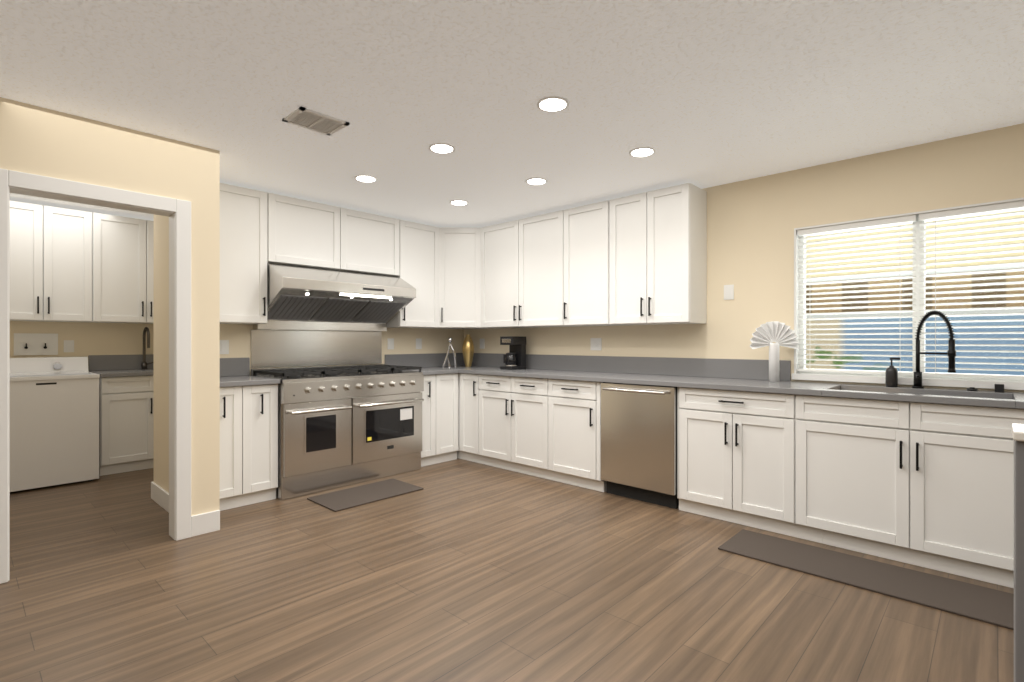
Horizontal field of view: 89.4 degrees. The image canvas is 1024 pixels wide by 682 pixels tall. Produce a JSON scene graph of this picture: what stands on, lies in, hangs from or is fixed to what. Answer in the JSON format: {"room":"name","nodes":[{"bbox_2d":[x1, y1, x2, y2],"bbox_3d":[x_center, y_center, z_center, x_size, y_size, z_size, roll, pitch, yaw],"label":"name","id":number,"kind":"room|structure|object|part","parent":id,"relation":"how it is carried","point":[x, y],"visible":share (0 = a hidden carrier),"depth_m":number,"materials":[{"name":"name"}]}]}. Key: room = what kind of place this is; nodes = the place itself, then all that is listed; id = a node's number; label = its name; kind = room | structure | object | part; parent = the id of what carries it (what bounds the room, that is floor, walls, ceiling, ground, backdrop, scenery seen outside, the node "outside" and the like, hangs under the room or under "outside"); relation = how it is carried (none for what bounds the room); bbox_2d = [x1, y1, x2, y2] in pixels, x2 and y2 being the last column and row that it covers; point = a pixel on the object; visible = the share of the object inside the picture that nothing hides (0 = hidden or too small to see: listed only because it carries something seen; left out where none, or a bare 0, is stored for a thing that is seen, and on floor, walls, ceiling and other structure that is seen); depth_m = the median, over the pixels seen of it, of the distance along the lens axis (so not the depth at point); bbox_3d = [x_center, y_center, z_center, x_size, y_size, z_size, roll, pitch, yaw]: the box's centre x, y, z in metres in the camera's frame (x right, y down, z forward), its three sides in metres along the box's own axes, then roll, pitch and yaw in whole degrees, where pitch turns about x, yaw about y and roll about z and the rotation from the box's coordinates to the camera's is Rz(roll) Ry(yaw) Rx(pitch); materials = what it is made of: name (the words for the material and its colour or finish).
{"room":"kitchen","nodes":[
{"label":"kitchen","id":0,"kind":"room"},
{"bbox_2d":[0,97,223,515],"bbox_3d":[-3.607,-0.005,1.598,0.120,2.450,4.900,0,0,43],"label":"wall","id":1,"kind":"structure","parent":0,"point":[37,140],"depth_m":3.26,"materials":[{"name":"beige paint"}]},
{"bbox_2d":[0,168,190,583],"bbox_3d":[-2.354,0.176,2.940,0.156,2.087,0.898,0,0,43],"label":"door frame","id":2,"kind":"structure","parent":1,"relation":"attached to","point":[177,212],"depth_m":3.14,"materials":[{"name":"white wood"}]},
{"bbox_2d":[224,324,463,375],"bbox_3d":[-1.682,-0.005,5.075,0.150,2.450,3.050,0,0,43],"label":"wall","id":3,"kind":"structure","parent":0,"point":[238,335],"depth_m":5.51,"materials":[{"name":"beige paint"}]},
{"bbox_2d":[14,333,57,354],"bbox_3d":[-4.372,0.028,4.757,0.050,0.196,0.291,0,0,43],"label":"socket","id":4,"kind":"object","parent":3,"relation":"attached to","point":[35,343],"visible":1,"depth_m":4.74,"materials":[{"name":"white plastic"}]},
{"bbox_2d":[10,201,101,322],"bbox_3d":[-4.233,-0.689,4.698,0.327,1.018,0.749,0,0,43],"label":"upper cabinet","id":5,"kind":"object","parent":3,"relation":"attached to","point":[69,265],"depth_m":4.63,"materials":[{"name":"white wood"}]},
{"bbox_2d":[64,340,73,351],"bbox_3d":[-4.229,0.050,4.941,0.008,0.115,0.075,0,0,43],"label":"electrical outlet","id":6,"kind":"object","parent":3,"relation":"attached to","point":[68,345],"visible":1,"depth_m":4.94,"materials":[{"name":"white plastic"}]},
{"bbox_2d":[88,354,153,368],"bbox_3d":[-3.841,0.215,5.346,0.020,0.150,0.832,0,0,43],"label":"backsplash","id":7,"kind":"structure","parent":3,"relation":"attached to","point":[94,361],"depth_m":5.21,"materials":[{"name":"grey stone"}]},
{"bbox_2d":[102,214,153,323],"bbox_3d":[-3.753,-0.689,5.212,0.327,1.018,0.907,0,0,43],"label":"upper cabinet","id":8,"kind":"object","parent":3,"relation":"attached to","point":[127,243],"depth_m":5.02,"materials":[{"name":"white wood"}]},
{"bbox_2d":[151,481,193,530],"bbox_3d":[-2.437,1.155,3.682,0.977,0.130,0.015,0,0,43],"label":"baseboard","id":9,"kind":"structure","parent":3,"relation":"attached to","point":[159,495],"depth_m":3.80,"materials":[{"name":"white wood"}]},
{"bbox_2d":[220,340,228,353],"bbox_3d":[-2.357,0.050,4.234,0.008,0.115,0.075,0,0,43],"label":"electrical outlet","id":10,"kind":"object","parent":3,"relation":"attached to","point":[224,346],"visible":0.82,"depth_m":4.23,"materials":[{"name":"white plastic"}]},
{"bbox_2d":[220,183,279,323],"bbox_3d":[-2.253,-0.670,4.109,0.328,1.060,0.611,0,0,43],"label":"upper cabinet","id":11,"kind":"object","parent":3,"relation":"attached to","point":[243,211],"depth_m":4.05,"materials":[{"name":"white wood"}]},
{"bbox_2d":[268,193,347,270],"bbox_3d":[-1.851,-0.920,4.540,0.328,0.560,0.694,0,0,43],"label":"upper cabinet","id":12,"kind":"object","parent":3,"relation":"attached to","point":[301,232],"depth_m":4.42,"materials":[{"name":"white wood"}]},
{"bbox_2d":[251,330,381,367],"bbox_3d":[-1.777,0.068,4.853,0.010,0.325,1.273,0,0,43],"label":"backsplash panel","id":13,"kind":"object","parent":3,"relation":"attached to","point":[282,348],"visible":1,"depth_m":4.78,"materials":[{"name":"silver metal"}]},
{"bbox_2d":[253,262,415,330],"bbox_3d":[-1.556,-0.367,4.657,0.599,0.538,1.260,0,0,43],"label":"range hood","id":14,"kind":"object","parent":3,"relation":"attached to","point":[307,298],"visible":1,"depth_m":4.51,"materials":[{"name":"silver metal"}]},
{"bbox_2d":[220,353,463,374],"bbox_3d":[-1.571,0.215,5.068,0.020,0.150,2.946,0,0,43],"label":"backsplash","id":15,"kind":"structure","parent":3,"relation":"attached to","point":[227,366],"depth_m":5.50,"materials":[{"name":"grey stone"}]},
{"bbox_2d":[348,209,395,275],"bbox_3d":[-1.460,-0.920,4.959,0.328,0.560,0.696,0,0,43],"label":"upper cabinet","id":16,"kind":"object","parent":3,"relation":"attached to","point":[371,237],"depth_m":4.88,"materials":[{"name":"white wood"}]},
{"bbox_2d":[387,338,393,348],"bbox_3d":[-1.266,0.030,5.404,0.008,0.115,0.075,0,0,43],"label":"electrical outlet","id":17,"kind":"object","parent":3,"relation":"attached to","point":[390,343],"visible":1,"depth_m":5.40,"materials":[{"name":"white plastic"}]},
{"bbox_2d":[387,219,435,328],"bbox_3d":[-1.046,-0.670,5.376,0.365,1.060,0.607,0,0,43],"label":"upper cabinet","id":18,"kind":"object","parent":3,"relation":"attached to","point":[415,242],"depth_m":5.27,"materials":[{"name":"white wood"}]},
{"bbox_2d":[416,338,421,348],"bbox_3d":[-1.020,0.030,5.668,0.008,0.115,0.075,0,0,43],"label":"electrical outlet","id":19,"kind":"object","parent":3,"relation":"attached to","point":[418,343],"visible":1,"depth_m":5.67,"materials":[{"name":"white plastic"}]},
{"bbox_2d":[436,227,479,328],"bbox_3d":[-0.557,-0.670,5.661,0.691,1.060,0.691,0,0,43],"label":"upper cabinet","id":20,"kind":"object","parent":3,"relation":"attached to","point":[457,249],"depth_m":5.48,"materials":[{"name":"white wood"}]},
{"bbox_3d":[-0.550,-0.671,5.479,0.327,1.053,0.328,0,0,43],"label":"corner door","id":21,"kind":"part","parent":20,"relation":"part of","materials":[{"name":"white wood"}]},
{"bbox_2d":[0,458,1013,681],"bbox_3d":[-1.193,1.245,1.363,9.970,0.050,8.550,0,0,43],"label":"floor","id":22,"kind":"structure","parent":0,"point":[458,570],"depth_m":2.44,"materials":[{"name":"brown wood"}]},
{"bbox_2d":[10,357,99,491],"bbox_3d":[-4.090,0.685,4.502,0.710,1.070,0.692,0,0,43],"label":"washer","id":23,"kind":"object","parent":22,"relation":"on","point":[54,420],"visible":1,"depth_m":4.33,"materials":[{"name":"white metal"}]},
{"bbox_2d":[96,373,153,475],"bbox_3d":[-3.626,0.773,5.150,0.597,0.895,0.824,0,0,43],"label":"base cabinet","id":24,"kind":"object","parent":22,"relation":"on","point":[126,404],"depth_m":4.79,"materials":[{"name":"white wood"}]},
{"bbox_2d":[88,369,153,376],"bbox_3d":[-3.618,0.307,5.139,0.629,0.035,0.832,0,0,43],"label":"countertop","id":25,"kind":"structure","parent":24,"relation":"on","point":[103,372],"depth_m":4.87,"materials":[{"name":"grey stone"}]},
{"bbox_2d":[141,327,153,368],"bbox_3d":[-3.689,0.073,5.270,0.217,0.432,0.106,0,0,43],"label":"faucet","id":26,"kind":"object","parent":25,"relation":"on","point":[144,363],"visible":1,"depth_m":5.29,"materials":[{"name":"black metal"}]},
{"bbox_2d":[220,387,255,510],"bbox_3d":[-2.253,0.772,3.911,0.598,0.895,0.321,0,0,43],"label":"base cabinet","id":27,"kind":"object","parent":22,"relation":"on","point":[237,404],"depth_m":3.76,"materials":[{"name":"white wood"}]},
{"bbox_2d":[220,375,279,386],"bbox_3d":[-2.175,0.307,3.975,0.629,0.035,0.523,0,0,43],"label":"countertop","id":28,"kind":"structure","parent":27,"relation":"on","point":[225,380],"depth_m":3.86,"materials":[{"name":"grey stone"}]},
{"bbox_2d":[256,383,279,502],"bbox_3d":[-2.117,0.772,4.057,0.598,0.895,0.322,0,0,43],"label":"base cabinet","id":29,"kind":"object","parent":22,"relation":"on","point":[266,396],"depth_m":3.92,"materials":[{"name":"white wood"}]},
{"bbox_2d":[251,364,423,499],"bbox_3d":[-1.496,0.728,4.609,0.698,0.985,1.318,0,0,43],"label":"range","id":30,"kind":"object","parent":22,"relation":"on","point":[342,426],"visible":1,"depth_m":4.34,"materials":[{"name":"silver metal"}]},
{"bbox_2d":[307,478,422,511],"bbox_3d":[-1.154,1.214,4.124,0.440,0.010,0.780,0,0,43],"label":"area rug","id":31,"kind":"object","parent":22,"relation":"on","point":[340,500],"visible":0.94,"depth_m":4.08,"materials":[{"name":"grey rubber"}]},
{"bbox_2d":[420,375,431,466],"bbox_3d":[-1.011,0.772,5.243,0.598,0.895,0.256,0,0,43],"label":"base cabinet","id":32,"kind":"object","parent":22,"relation":"on","point":[426,453],"depth_m":5.02,"materials":[{"name":"white wood"}]},
{"bbox_2d":[432,371,459,463],"bbox_3d":[-0.852,0.772,5.361,0.668,0.895,0.378,0,0,43],"label":"base cabinet","id":33,"kind":"object","parent":22,"relation":"on","point":[445,384],"depth_m":5.19,"materials":[{"name":"white wood"}]},
{"bbox_2d":[402,367,455,374],"bbox_3d":[-0.931,0.307,5.308,0.629,0.035,0.464,0,0,43],"label":"countertop","id":34,"kind":"structure","parent":33,"relation":"on","point":[426,370],"depth_m":5.27,"materials":[{"name":"grey stone"}]},
{"bbox_2d":[460,371,483,463],"bbox_3d":[-0.244,0.772,5.385,0.370,0.895,0.668,0,0,43],"label":"base cabinet","id":35,"kind":"object","parent":22,"relation":"on","point":[471,382],"depth_m":5.19,"materials":[{"name":"white wood"}]},
{"bbox_2d":[484,375,551,479],"bbox_3d":[0.193,0.772,5.026,1.006,0.895,0.597,0,0,43],"label":"base cabinet","id":36,"kind":"object","parent":22,"relation":"on","point":[517,412],"depth_m":4.75,"materials":[{"name":"white wood"}]},
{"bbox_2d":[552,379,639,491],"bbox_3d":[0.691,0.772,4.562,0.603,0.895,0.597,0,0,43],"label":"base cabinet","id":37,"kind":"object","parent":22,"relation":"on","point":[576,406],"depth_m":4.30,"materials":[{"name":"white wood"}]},
{"bbox_2d":[601,382,678,508],"bbox_3d":[1.119,0.774,4.111,0.626,0.892,0.656,0,0,43],"label":"dishwasher","id":38,"kind":"object","parent":22,"relation":"on","point":[638,441],"visible":0.83,"depth_m":3.89,"materials":[{"name":"silver metal"}]},
{"bbox_2d":[677,387,843,543],"bbox_3d":[1.709,0.772,3.611,0.912,0.895,0.597,0,0,43],"label":"base cabinet","id":39,"kind":"object","parent":22,"relation":"on","point":[755,459],"depth_m":3.35,"materials":[{"name":"white wood"}]},
{"bbox_2d":[456,367,843,394],"bbox_3d":[0.627,0.307,4.602,3.870,0.035,0.629,0,0,43],"label":"countertop","id":40,"kind":"structure","parent":39,"relation":"on","point":[784,386],"depth_m":3.85,"materials":[{"name":"grey stone"}]},
{"bbox_2d":[442,338,456,367],"bbox_3d":[-0.680,0.127,5.665,0.160,0.325,0.152,0,0,43],"label":"sculpture","id":41,"kind":"object","parent":40,"relation":"on","point":[447,354],"visible":1,"depth_m":5.65,"materials":[{"name":"silver metal"}]},
{"bbox_3d":[-0.691,0.164,5.655,0.148,0.241,0.109,0,0,43],"label":"arm","id":42,"kind":"part","parent":41,"relation":"part of"},
{"bbox_2d":[462,335,473,366],"bbox_3d":[-0.491,0.108,5.802,0.132,0.361,0.132,0,0,43],"label":"vase","id":43,"kind":"object","parent":40,"relation":"on","point":[468,349],"visible":0.96,"depth_m":5.76,"materials":[{"name":"gold metal"}]},
{"bbox_2d":[500,336,525,369],"bbox_3d":[0.007,0.121,5.319,0.188,0.335,0.212,0,0,43],"label":"coffee maker","id":44,"kind":"object","parent":40,"relation":"on","point":[514,358],"visible":0.98,"depth_m":5.27,"materials":[{"name":"black plastic"}]},
{"bbox_2d":[750,321,798,381],"bbox_3d":[1.861,0.074,3.676,0.331,0.429,0.067,0,0,-2],"label":"vase","id":45,"kind":"object","parent":40,"relation":"on","point":[769,333],"visible":1,"depth_m":3.67,"materials":[{"name":"white ceramic"}]},
{"bbox_2d":[885,357,900,386],"bbox_3d":[2.400,0.197,3.263,0.077,0.185,0.064,0,0,43],"label":"soap dispenser","id":46,"kind":"object","parent":40,"relation":"on","point":[891,375],"visible":1,"depth_m":3.25,"materials":[{"name":"black plastic"}]},
{"bbox_2d":[718,529,1013,629],"bbox_3d":[2.028,1.214,2.543,1.870,0.010,0.410,0,0,43],"label":"area rug","id":47,"kind":"object","parent":22,"relation":"on","point":[982,603],"visible":0.98,"depth_m":2.65,"materials":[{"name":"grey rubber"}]},
{"bbox_2d":[824,431,1013,587],"bbox_3d":[2.350,0.885,3.014,0.998,0.670,0.597,0,0,43],"label":"base cabinet","id":48,"kind":"object","parent":22,"relation":"on","point":[916,477],"depth_m":2.76,"materials":[{"name":"white wood"}]},
{"bbox_2d":[1011,423,1023,681],"bbox_3d":[1.605,0.692,0.381,1.779,1.056,0.130,0,0,43],"label":"bar","id":49,"kind":"object","parent":22,"relation":"on","point":[1017,430],"visible":1,"depth_m":0.94,"materials":[{"name":"grey"}]},
{"bbox_2d":[1012,403,1023,450],"bbox_3d":[2.986,0.772,2.420,0.899,0.895,0.597,0,0,43],"label":"base cabinet","id":50,"kind":"object","parent":22,"relation":"on","point":[1017,416],"depth_m":2.51,"materials":[{"name":"white wood"}]},
{"bbox_2d":[1012,392,1023,410],"bbox_3d":[2.981,0.307,2.406,0.930,0.035,0.629,0,0,43],"label":"countertop","id":51,"kind":"structure","parent":50,"relation":"on","point":[1017,397],"depth_m":2.53,"materials":[{"name":"grey stone"}]},
{"bbox_2d":[912,310,955,387],"bbox_3d":[2.537,0.052,3.117,0.212,0.474,0.107,0,0,43],"label":"faucet","id":52,"kind":"object","parent":51,"relation":"on","point":[951,353],"visible":1,"depth_m":3.11,"materials":[{"name":"black metal"}]},
{"bbox_2d":[967,387,977,390],"bbox_3d":[2.683,0.280,3.019,0.047,0.019,0.047,0,0,31],"label":"accessory","id":53,"kind":"object","parent":51,"relation":"on","point":[970,388],"depth_m":3.01,"materials":[{"name":"black plastic"}]},
{"bbox_2d":[995,384,1003,391],"bbox_3d":[2.767,0.267,2.941,0.040,0.044,0.040,0,0,43],"label":"accessory","id":54,"kind":"object","parent":51,"relation":"on","point":[999,387],"depth_m":2.93,"materials":[{"name":"black plastic"}]},
{"bbox_2d":[0,0,1023,227],"bbox_3d":[-1.193,-1.270,1.363,9.970,0.080,8.550,0,0,43],"label":"ceiling","id":55,"kind":"structure","parent":0,"point":[702,94],"depth_m":2.49,"materials":[{"name":"white paint"}]},
{"bbox_2d":[282,106,349,135],"bbox_3d":[-1.094,-1.224,2.891,0.230,0.012,0.280,0,0,43],"label":"ceiling vent","id":56,"kind":"object","parent":55,"relation":"in","point":[309,119],"visible":1,"depth_m":2.88,"materials":[{"name":"white metal"}]},
{"bbox_2d":[354,175,377,182],"bbox_3d":[-1.104,-1.226,3.913,0.170,0.007,0.170,0,0,43],"label":"recessed light","id":57,"kind":"object","parent":55,"relation":"in","point":[365,178],"visible":0.98,"depth_m":3.90,"materials":[{"name":"white plastic"}]},
{"bbox_2d":[429,143,454,153],"bbox_3d":[-0.446,-1.226,3.299,0.170,0.007,0.170,0,0,43],"label":"recessed light","id":58,"kind":"object","parent":55,"relation":"in","point":[442,148],"visible":1,"depth_m":3.29,"materials":[{"name":"white plastic"}]},
{"bbox_2d":[449,200,468,205],"bbox_3d":[-0.470,-1.226,4.593,0.170,0.007,0.170,0,0,43],"label":"recessed light","id":59,"kind":"object","parent":55,"relation":"in","point":[458,202],"visible":0.96,"depth_m":4.57,"materials":[{"name":"white plastic"}]},
{"bbox_2d":[525,178,547,184],"bbox_3d":[0.188,-1.226,3.979,0.170,0.007,0.170,0,0,43],"label":"recessed light","id":60,"kind":"object","parent":55,"relation":"in","point":[535,181],"visible":0.96,"depth_m":3.97,"materials":[{"name":"white plastic"}]},
{"bbox_2d":[536,96,568,111],"bbox_3d":[0.212,-1.226,2.685,0.170,0.007,0.170,0,0,43],"label":"recessed light","id":61,"kind":"object","parent":55,"relation":"in","point":[552,104],"visible":1,"depth_m":2.68,"materials":[{"name":"white plastic"}]},
{"bbox_2d":[629,147,655,156],"bbox_3d":[0.846,-1.226,3.365,0.170,0.007,0.170,0,0,43],"label":"recessed light","id":62,"kind":"object","parent":55,"relation":"in","point":[642,151],"visible":1,"depth_m":3.36,"materials":[{"name":"white plastic"}]},
{"bbox_2d":[464,123,1023,391],"bbox_3d":[2.146,-0.005,3.718,7.600,2.450,0.150,0,0,43],"label":"wall","id":63,"kind":"structure","parent":0,"point":[752,223],"depth_m":3.80,"materials":[{"name":"beige paint"}]},
{"bbox_2d":[480,339,484,348],"bbox_3d":[-0.343,0.030,5.932,0.075,0.115,0.008,0,0,43],"label":"electrical outlet","id":64,"kind":"object","parent":63,"relation":"attached to","point":[482,343],"visible":1,"depth_m":5.92,"materials":[{"name":"white plastic"}]},
{"bbox_2d":[480,209,567,328],"bbox_3d":[0.170,-0.670,5.207,1.206,1.060,0.364,0,0,43],"label":"upper cabinet","id":65,"kind":"object","parent":63,"relation":"attached to","point":[524,262],"depth_m":5.06,"materials":[{"name":"white wood"}]},
{"bbox_2d":[568,199,615,326],"bbox_3d":[0.757,-0.670,4.684,0.614,1.060,0.327,0,0,43],"label":"upper cabinet","id":66,"kind":"object","parent":63,"relation":"attached to","point":[591,227],"depth_m":4.52,"materials":[{"name":"white wood"}]},
{"bbox_2d":[591,338,601,349],"bbox_3d":[0.791,0.030,4.874,0.120,0.115,0.008,0,0,43],"label":"electrical outlet","id":67,"kind":"object","parent":63,"relation":"attached to","point":[596,343],"visible":1,"depth_m":4.87,"materials":[{"name":"white plastic"}]},
{"bbox_2d":[616,183,706,325],"bbox_3d":[1.168,-0.670,4.301,0.776,1.060,0.327,0,0,43],"label":"upper cabinet","id":68,"kind":"object","parent":63,"relation":"attached to","point":[661,234],"depth_m":4.10,"materials":[{"name":"white wood"}]},
{"bbox_2d":[724,284,733,299],"bbox_3d":[1.690,-0.380,4.035,0.075,0.115,0.008,0,0,43],"label":"light switch","id":69,"kind":"object","parent":63,"relation":"attached to","point":[728,292],"visible":1,"depth_m":4.03,"materials":[{"name":"white plastic"}]},
{"bbox_2d":[464,353,1011,406],"bbox_3d":[1.306,0.338,4.034,5.600,0.395,0.533,0,0,43],"label":"backsplash","id":70,"kind":"structure","parent":63,"relation":"attached to","point":[714,368],"depth_m":4.28,"materials":[{"name":"grey stone"}]},
{"bbox_2d":[792,198,1023,389],"bbox_3d":[2.577,-0.268,3.286,1.420,1.085,0.155,0,0,43],"label":"window","id":71,"kind":"structure","parent":63,"relation":"in","point":[981,382],"depth_m":3.32,"materials":[{"name":"white"}]},
{"bbox_2d":[797,200,1023,378],"bbox_3d":[2.567,-0.291,3.274,1.364,1.012,0.050,0,0,43],"label":"window blinds","id":72,"kind":"object","parent":71,"relation":"attached to","point":[1014,205],"visible":0.85,"depth_m":3.27,"materials":[{"name":"white plastic"}]},
{"bbox_2d":[828,395,1011,446],"bbox_3d":[2.193,0.430,2.844,0.820,0.209,0.004,0,0,43],"label":"false drawer fronts","id":73,"kind":"structure","parent":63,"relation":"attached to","point":[986,424],"depth_m":2.75,"materials":[{"name":"white wood"}]},
{"label":"outside","id":74,"kind":"structure","parent":0,"visible":0},
{"bbox_2d":[806,210,1023,374],"bbox_3d":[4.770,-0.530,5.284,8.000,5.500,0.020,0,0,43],"label":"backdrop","id":75,"kind":"structure","parent":74,"point":[1005,354],"depth_m":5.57,"materials":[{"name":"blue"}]}
]}

